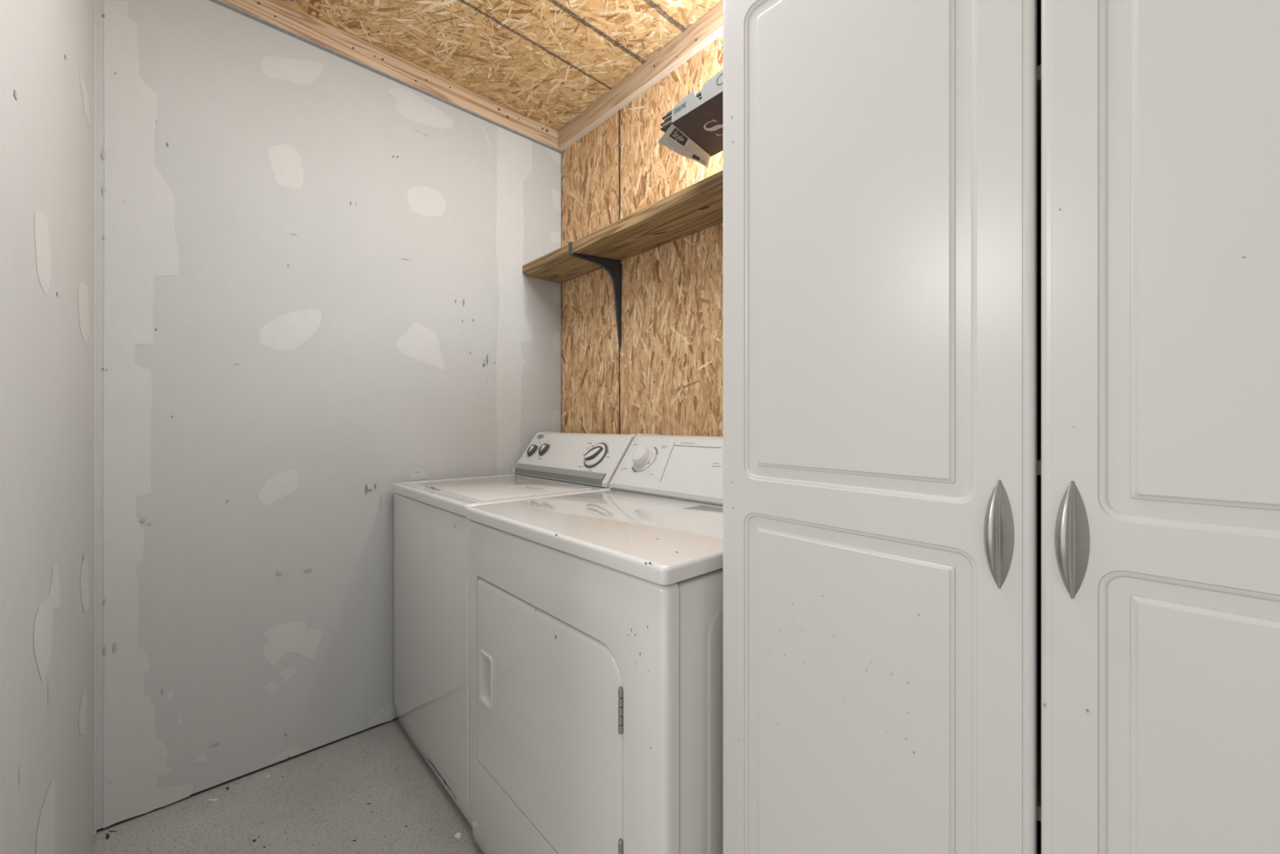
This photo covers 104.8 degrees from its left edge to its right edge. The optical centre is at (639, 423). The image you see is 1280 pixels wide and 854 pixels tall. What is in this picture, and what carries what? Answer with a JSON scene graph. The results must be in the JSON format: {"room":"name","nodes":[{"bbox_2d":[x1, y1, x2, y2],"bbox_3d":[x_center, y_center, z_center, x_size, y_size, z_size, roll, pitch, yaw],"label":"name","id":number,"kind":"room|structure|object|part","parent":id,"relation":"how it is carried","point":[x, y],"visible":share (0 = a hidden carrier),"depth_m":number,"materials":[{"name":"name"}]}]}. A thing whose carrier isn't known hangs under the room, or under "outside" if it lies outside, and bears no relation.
{"room":"laundry room","nodes":[
{"label":"laundry room","id":0,"kind":"room"},
{"bbox_2d":[0,0,96,853],"bbox_3d":[-0.621,-0.131,0.327,0.102,2.453,2.640,0,0,-42],"label":"wall","id":1,"kind":"structure","parent":0,"point":[48,47],"depth_m":0.86,"materials":[{"name":"paint"}]},
{"bbox_2d":[90,717,484,853],"bbox_3d":[-0.499,1.125,-0.172,3.660,0.050,3.700,0,0,-42],"label":"floor","id":2,"kind":"structure","parent":0,"point":[371,790],"depth_m":1.39,"materials":[{"name":"paint"}]},
{"bbox_2d":[453,831,462,838],"bbox_3d":[-0.486,1.098,1.316,0.022,0.003,0.016,0,0,39],"label":"flake","id":3,"kind":"object","parent":2,"relation":"on","point":[458,835],"visible":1,"depth_m":1.31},
{"bbox_2d":[391,431,644,826],"bbox_3d":[-0.418,0.567,1.784,0.712,1.066,0.662,0,0,-42],"label":"washing machine","id":4,"kind":"object","parent":2,"relation":"on","point":[431,527],"visible":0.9,"depth_m":1.57,"materials":[{"name":"white metal"}]},
{"bbox_3d":[-0.661,0.669,1.563,0.043,0.838,0.658,0,0,-42],"label":"panel","id":5,"kind":"part","parent":4,"relation":"part of","materials":[{"name":"white metal"}]},
{"bbox_3d":[-0.419,0.231,1.783,0.708,0.034,0.662,0,0,-42],"label":"panel","id":6,"kind":"part","parent":4,"relation":"part of","materials":[{"name":"white metal"}]},
{"bbox_3d":[-0.479,0.216,1.702,0.386,0.008,0.522,0,0,-42],"label":"lid","id":7,"kind":"part","parent":4,"relation":"part of","materials":[{"name":"white metal"}]},
{"bbox_3d":[-0.461,0.114,2.105,0.045,0.052,0.060,0,0,-42],"label":"knob","id":8,"kind":"part","parent":4,"relation":"part of","materials":[{"name":"grey plastic"}]},
{"bbox_3d":[-0.400,0.107,2.046,0.045,0.052,0.060,0,0,-42],"label":"knob","id":9,"kind":"part","parent":4,"relation":"part of","materials":[{"name":"grey plastic"}]},
{"bbox_3d":[-0.160,0.113,1.783,0.068,0.089,0.109,0,0,-42],"label":"dial knob","id":10,"kind":"part","parent":4,"relation":"part of","materials":[{"name":"white plastic"}]},
{"bbox_2d":[460,433,723,853],"bbox_3d":[0.046,0.567,1.254,0.741,1.066,0.746,0,0,-42],"label":"dryer","id":11,"kind":"object","parent":2,"relation":"on","point":[596,618],"visible":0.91,"depth_m":0.94,"materials":[{"name":"white metal"}]},
{"bbox_3d":[-0.366,0.627,1.218,0.037,0.130,0.069,0,0,-42],"label":"handle","id":12,"kind":"part","parent":11,"relation":"part of","materials":[{"name":"white plastic"}]},
{"bbox_3d":[-0.214,0.619,1.043,0.021,0.460,0.568,0,0,-42],"label":"door","id":13,"kind":"part","parent":11,"relation":"part of","materials":[{"name":"white metal"}]},
{"bbox_3d":[-0.196,0.669,1.030,0.031,0.838,0.731,0,0,-42],"label":"panel","id":14,"kind":"part","parent":11,"relation":"part of","materials":[{"name":"white metal"}]},
{"bbox_3d":[0.046,0.231,1.251,0.737,0.032,0.738,0,0,-42],"label":"panel","id":15,"kind":"part","parent":11,"relation":"part of","materials":[{"name":"white metal"}]},
{"bbox_3d":[0.009,0.111,1.586,0.071,0.079,0.091,0,0,-42],"label":"dial knob","id":16,"kind":"part","parent":11,"relation":"part of","materials":[{"name":"white plastic"}]},
{"bbox_2d":[723,0,1279,853],"bbox_3d":[0.625,0.156,0.699,0.634,1.888,0.812,0,0,-42],"label":"storage cabinet","id":17,"kind":"object","parent":2,"relation":"on","point":[1001,278],"visible":1,"depth_m":0.53,"materials":[{"name":"white wood"}]},
{"bbox_3d":[0.273,0.137,0.656,0.019,1.823,0.401,0,0,-42],"label":"door","id":18,"kind":"part","parent":17,"relation":"part of","materials":[{"name":"white wood"}]},
{"bbox_3d":[0.375,0.117,0.517,0.019,0.115,0.025,0,0,-42],"label":"handle","id":19,"kind":"part","parent":17,"relation":"part of","materials":[{"name":"silver metal"}]},
{"bbox_2d":[1036,64,1040,239],"bbox_3d":[0.642,-0.374,0.713,0.575,0.016,0.777,0,0,-42],"label":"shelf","id":20,"kind":"object","parent":17,"relation":"attached to","point":[1038,68],"depth_m":0.66,"materials":[{"name":"plastic"}]},
{"bbox_2d":[1036,443,1040,475],"bbox_3d":[0.642,0.047,0.713,0.575,0.016,0.777,0,0,-42],"label":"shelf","id":21,"kind":"object","parent":17,"relation":"attached to","point":[1038,445],"depth_m":0.54,"materials":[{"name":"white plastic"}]},
{"bbox_2d":[1036,629,1040,822],"bbox_3d":[0.642,0.416,0.713,0.575,0.016,0.777,0,0,-42],"label":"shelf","id":22,"kind":"object","parent":17,"relation":"attached to","point":[1038,631],"depth_m":0.67,"materials":[{"name":"plastic"}]},
{"bbox_3d":[0.858,0.116,0.910,0.006,1.776,0.779,0,0,-42],"label":"panel","id":23,"kind":"part","parent":17,"relation":"part of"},
{"bbox_3d":[0.414,0.113,0.474,0.019,0.114,0.025,0,0,-42],"label":"handle","id":24,"kind":"part","parent":17,"relation":"part of","materials":[{"name":"silver metal"}]},
{"bbox_3d":[0.546,0.137,0.356,0.019,1.817,0.401,0,0,-42],"label":"door","id":25,"kind":"part","parent":17,"relation":"part of","materials":[{"name":"white wood"}]},
{"bbox_2d":[96,0,561,831],"bbox_3d":[-0.955,-0.129,1.846,1.495,2.457,0.103,0,0,-42],"label":"wall","id":26,"kind":"structure","parent":0,"point":[314,296],"depth_m":1.57,"materials":[{"name":"paint"}]},
{"bbox_2d":[208,0,563,153],"bbox_3d":[-0.909,-1.312,1.810,1.474,0.087,0.018,0,0,-42],"label":"trim","id":27,"kind":"structure","parent":26,"relation":"attached to","point":[279,15],"depth_m":1.79,"materials":[{"name":"brown wood"}]},
{"bbox_2d":[279,0,722,131],"bbox_3d":[-0.070,-1.371,0.815,1.575,0.033,2.820,0,0,-42],"label":"ceiling","id":28,"kind":"structure","parent":0,"point":[547,62],"depth_m":1.73,"materials":[{"name":"brown wood"}]},
{"bbox_2d":[561,34,723,436],"bbox_3d":[0.534,-0.129,1.365,0.063,2.457,2.820,0,0,-42],"label":"wall","id":29,"kind":"structure","parent":0,"point":[665,376],"depth_m":1.89,"materials":[{"name":"brown wood"}]},
{"bbox_2d":[568,240,622,346],"bbox_3d":[-0.175,-0.506,1.944,0.219,0.389,0.025,0,0,-27],"label":"shelf bracket","id":30,"kind":"object","parent":29,"relation":"attached to","point":[614,267],"visible":1,"depth_m":1.98,"materials":[{"name":"black metal"}]},
{"bbox_3d":[-0.174,-0.655,1.944,0.218,0.003,0.025,0,0,-27],"label":"shelf arm","id":31,"kind":"part","parent":30,"relation":"part of","materials":[{"name":"black metal"}]},
{"bbox_3d":[-0.081,-0.478,1.991,0.002,0.332,0.024,0,0,-42],"label":"wall leg","id":32,"kind":"part","parent":30,"relation":"part of","materials":[{"name":"black metal"}]},
{"bbox_2d":[522,170,723,283],"bbox_3d":[0.040,-0.678,1.712,0.201,0.043,1.438,0,0,-42],"label":"wall shelf","id":33,"kind":"object","parent":29,"relation":"attached to","point":[696,207],"visible":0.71,"depth_m":1.70,"materials":[{"name":"brown wood"}]},
{"bbox_2d":[558,0,723,151],"bbox_3d":[0.507,-1.319,1.328,0.029,0.095,2.601,0,0,-42],"label":"trim","id":34,"kind":"structure","parent":29,"relation":"attached to","point":[708,28],"depth_m":1.83,"materials":[{"name":"brown wood"}]},
{"bbox_2d":[657,69,723,168],"bbox_3d":[0.449,-0.800,1.042,0.206,0.083,0.977,0,0,-42],"label":"carton","id":35,"kind":"object","parent":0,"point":[693,129],"visible":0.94,"depth_m":1.30,"materials":[{"name":"printed cardboard"},{"name":"dark vinyl plank"}]}
]}

